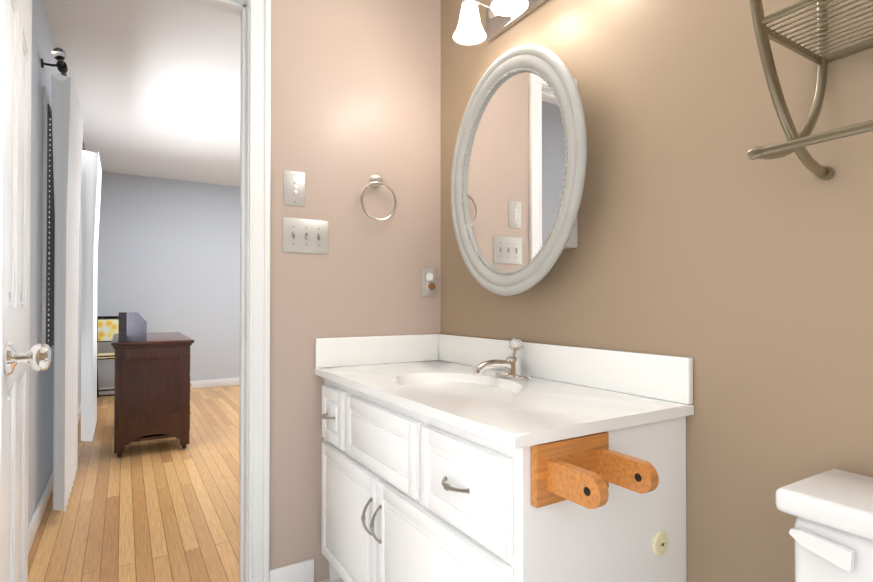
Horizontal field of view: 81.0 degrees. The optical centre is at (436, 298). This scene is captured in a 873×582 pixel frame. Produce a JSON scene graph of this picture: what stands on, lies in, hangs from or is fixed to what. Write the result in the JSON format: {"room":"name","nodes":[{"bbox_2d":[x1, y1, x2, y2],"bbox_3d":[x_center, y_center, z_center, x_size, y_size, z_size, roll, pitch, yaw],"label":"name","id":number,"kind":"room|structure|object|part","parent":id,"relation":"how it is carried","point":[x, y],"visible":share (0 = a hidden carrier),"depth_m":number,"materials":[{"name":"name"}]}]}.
{"room":"bathroom","nodes":[
{"label":"bathroom","id":0,"kind":"room"},
{"bbox_2d":[28,0,81,524],"bbox_3d":[-2.640,-0.188,3.497,0.190,2.450,4.860,0,-1,-31],"label":"wall","id":1,"kind":"structure","parent":0,"point":[41,395],"depth_m":2.34,"materials":[{"name":"grey paint"}]},
{"bbox_2d":[41,87,54,352],"bbox_3d":[-2.303,-0.346,3.148,0.020,1.320,1.670,0,-1,-31],"label":"window blinds","id":2,"kind":"object","parent":1,"relation":"attached to","point":[48,261],"visible":0.27,"depth_m":2.54,"materials":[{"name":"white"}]},
{"bbox_2d":[28,404,80,554],"bbox_3d":[-2.520,0.992,3.489,0.018,0.090,4.740,0,-1,-31],"label":"baseboard","id":3,"kind":"structure","parent":1,"relation":"attached to","point":[33,526],"depth_m":2.33,"materials":[{"name":"white"}]},
{"bbox_2d":[41,47,92,511],"bbox_3d":[-2.356,-0.066,3.335,0.124,2.143,2.436,0,-1,-31],"label":"curtain","id":4,"kind":"object","parent":1,"relation":"attached to","point":[77,171],"depth_m":2.49,"materials":[{"name":"white fabric"}]},
{"bbox_2d":[93,151,101,434],"bbox_3d":[-2.630,-0.028,3.882,0.120,2.076,0.650,0,-1,-31],"label":"curtain","id":5,"kind":"object","parent":1,"relation":"attached to","point":[97,173],"depth_m":3.82,"materials":[{"name":"white fabric"}]},
{"bbox_2d":[43,0,240,186],"bbox_3d":[-1.295,-1.446,4.261,3.270,0.080,4.980,0,-1,-31],"label":"ceiling","id":6,"kind":"structure","parent":0,"point":[157,84],"depth_m":3.36,"materials":[{"name":"white paint"}]},
{"bbox_2d":[97,172,239,387],"bbox_3d":[-2.533,-0.162,6.340,2.960,2.450,0.120,0,-1,-31],"label":"wall","id":7,"kind":"structure","parent":0,"point":[168,255],"depth_m":5.96,"materials":[{"name":"grey paint"}]},
{"bbox_2d":[99,378,238,394],"bbox_3d":[-2.502,1.018,6.270,2.910,0.090,0.014,0,-1,-31],"label":"baseboard","id":8,"kind":"structure","parent":7,"relation":"attached to","point":[229,381],"depth_m":6.12,"materials":[{"name":"white"}]},
{"bbox_2d":[28,385,328,581],"bbox_3d":[-1.294,1.084,4.236,3.270,0.080,4.984,0,-1,-31],"label":"floor","id":9,"kind":"structure","parent":0,"point":[162,510],"depth_m":2.50,"materials":[{"name":"brown wood"}]},
{"bbox_2d":[97,316,118,397],"bbox_3d":[-3.322,0.616,5.322,0.422,0.867,0.537,0,-1,-31],"label":"folding chair","id":10,"kind":"object","parent":9,"relation":"on","point":[107,328],"visible":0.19,"depth_m":5.36,"materials":[{"name":"black metal"}]},
{"bbox_2d":[111,332,193,456],"bbox_3d":[-2.176,0.663,3.890,0.490,0.754,1.150,0,-1,-31],"label":"dresser","id":11,"kind":"object","parent":9,"relation":"on","point":[153,384],"visible":0.96,"depth_m":3.42,"materials":[{"name":"brown wood"}]},
{"bbox_2d":[118,312,146,341],"bbox_3d":[-2.032,0.186,3.420,0.160,0.190,0.110,0,-1,-31],"label":"file","id":12,"kind":"object","parent":11,"relation":"on","point":[132,326],"visible":1,"depth_m":3.37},
{"bbox_2d":[320,578,343,581],"bbox_3d":[0.075,1.050,0.560,1.770,0.080,2.716,0,-1,-31],"label":"floor","id":13,"kind":"structure","parent":0,"point":[337,580],"depth_m":1.86,"materials":[{"name":"white tile"}]},
{"bbox_2d":[315,334,693,581],"bbox_3d":[0.070,0.579,1.506,0.552,0.880,1.108,0,-1,-31],"label":"bathroom vanity","id":14,"kind":"object","parent":13,"relation":"on","point":[429,441],"depth_m":1.19,"materials":[{"name":"white wood"}]},
{"bbox_2d":[474,338,530,379],"bbox_3d":[0.193,0.185,1.586,0.182,0.122,0.162,0,-1,-31],"label":"faucet","id":15,"kind":"object","parent":14,"relation":"on","point":[509,366],"visible":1,"depth_m":1.59,"materials":[{"name":"silver metal"}]},
{"bbox_2d":[531,431,658,508],"bbox_3d":[0.293,0.325,0.934,0.195,0.114,0.144,0,-1,-31],"label":"toilet paper holder","id":16,"kind":"object","parent":14,"relation":"attached to","point":[584,471],"visible":0.92,"depth_m":0.94,"materials":[{"name":"brown wood"}]},
{"bbox_3d":[0.501,0.546,1.138,0.054,0.054,0.008,0,-1,-31],"label":"side cap mount","id":17,"kind":"part","parent":14,"relation":"part of","materials":[{"name":"beige plastic"}]},
{"bbox_2d":[775,469,872,581],"bbox_3d":[0.564,0.656,0.543,0.675,0.708,0.504,0,-1,-31],"label":"toilet","id":18,"kind":"object","parent":13,"relation":"on","point":[831,531],"visible":1,"depth_m":0.78,"materials":[{"name":"ceramic"}]},
{"bbox_2d":[269,0,440,581],"bbox_3d":[-0.651,-0.204,1.759,1.770,2.450,0.060,0,-1,-31],"label":"wall","id":19,"kind":"structure","parent":0,"point":[355,95],"depth_m":1.91,"materials":[{"name":"beige paint"}]},
{"bbox_2d":[269,559,313,581],"bbox_3d":[0.279,0.983,2.434,2.168,0.090,0.018,0,-1,-31],"label":"baseboard","id":20,"kind":"structure","parent":19,"relation":"attached to","point":[302,571],"depth_m":1.79,"materials":[{"name":"white"}]},
{"bbox_2d":[284,170,304,206],"bbox_3d":[-0.502,-0.391,1.810,0.074,0.122,0.010,0,-1,-31],"label":"light switch","id":21,"kind":"object","parent":19,"relation":"attached to","point":[294,188],"visible":1,"depth_m":1.81,"materials":[{"name":"white plastic"}]},
{"bbox_2d":[283,217,327,253],"bbox_3d":[-0.464,-0.225,1.828,0.166,0.122,0.016,0,-1,-31],"label":"switch plate","id":22,"kind":"object","parent":19,"relation":"attached to","point":[305,236],"visible":1,"depth_m":1.83,"materials":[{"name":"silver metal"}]},
{"bbox_2d":[360,175,395,220],"bbox_3d":[-0.227,-0.388,1.959,0.151,0.184,0.043,0,-1,-31],"label":"towel ring","id":23,"kind":"object","parent":19,"relation":"attached to","point":[375,181],"visible":0.98,"depth_m":1.95,"materials":[{"name":"silver metal"}]},
{"bbox_2d":[422,267,436,295],"bbox_3d":[-0.023,-0.071,2.089,0.072,0.118,0.030,0,-1,-31],"label":"electrical outlet plate","id":24,"kind":"object","parent":19,"relation":"attached to","point":[429,281],"visible":1,"depth_m":2.09,"materials":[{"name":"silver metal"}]},
{"bbox_2d":[441,0,872,581],"bbox_3d":[0.778,-0.210,1.004,0.120,2.450,2.720,0,-1,-31],"label":"wall","id":25,"kind":"structure","parent":0,"point":[725,262],"depth_m":1.14,"materials":[{"name":"beige paint"}]},
{"bbox_2d":[453,0,547,44],"bbox_3d":[0.253,-0.973,1.573,0.186,0.164,0.537,0,-1,-31],"label":"sconce","id":26,"kind":"object","parent":25,"relation":"attached to","point":[497,25],"depth_m":1.71,"materials":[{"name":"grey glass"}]},
{"bbox_3d":[0.222,-0.948,1.556,0.114,0.112,0.534,0,-1,-31],"label":"vanity sconce shade","id":27,"kind":"part","parent":26,"relation":"part of","materials":[{"name":"white glass"}]},
{"bbox_2d":[451,44,586,295],"bbox_3d":[0.263,-0.387,1.607,0.128,0.756,0.630,0,-1,-31],"label":"mirror","id":28,"kind":"object","parent":25,"relation":"attached to","point":[518,171],"visible":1,"depth_m":1.54,"materials":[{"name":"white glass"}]},
{"bbox_2d":[747,0,872,179],"bbox_3d":[0.749,-0.638,0.645,0.304,0.825,0.588,0,-1,-31],"label":"shelf rack","id":29,"kind":"object","parent":25,"relation":"attached to","point":[797,142],"visible":1,"depth_m":0.85,"materials":[{"name":"silver metal"}]},
{"bbox_3d":[-0.043,-0.200,2.202,3.270,2.450,0.060,0,-1,-31],"label":"wall","id":30,"kind":"structure","parent":0,"visible":0},
{"bbox_2d":[0,0,51,581],"bbox_3d":[-0.986,-0.006,1.179,0.179,2.020,0.593,0,-1,-34],"label":"door","id":31,"kind":"structure","parent":30,"relation":"in","point":[17,357],"depth_m":1.14,"materials":[{"name":"white wood"}]},
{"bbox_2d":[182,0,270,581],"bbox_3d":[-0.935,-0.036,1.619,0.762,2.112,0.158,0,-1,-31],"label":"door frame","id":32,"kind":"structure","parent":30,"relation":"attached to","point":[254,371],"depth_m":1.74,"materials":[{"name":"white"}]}
]}

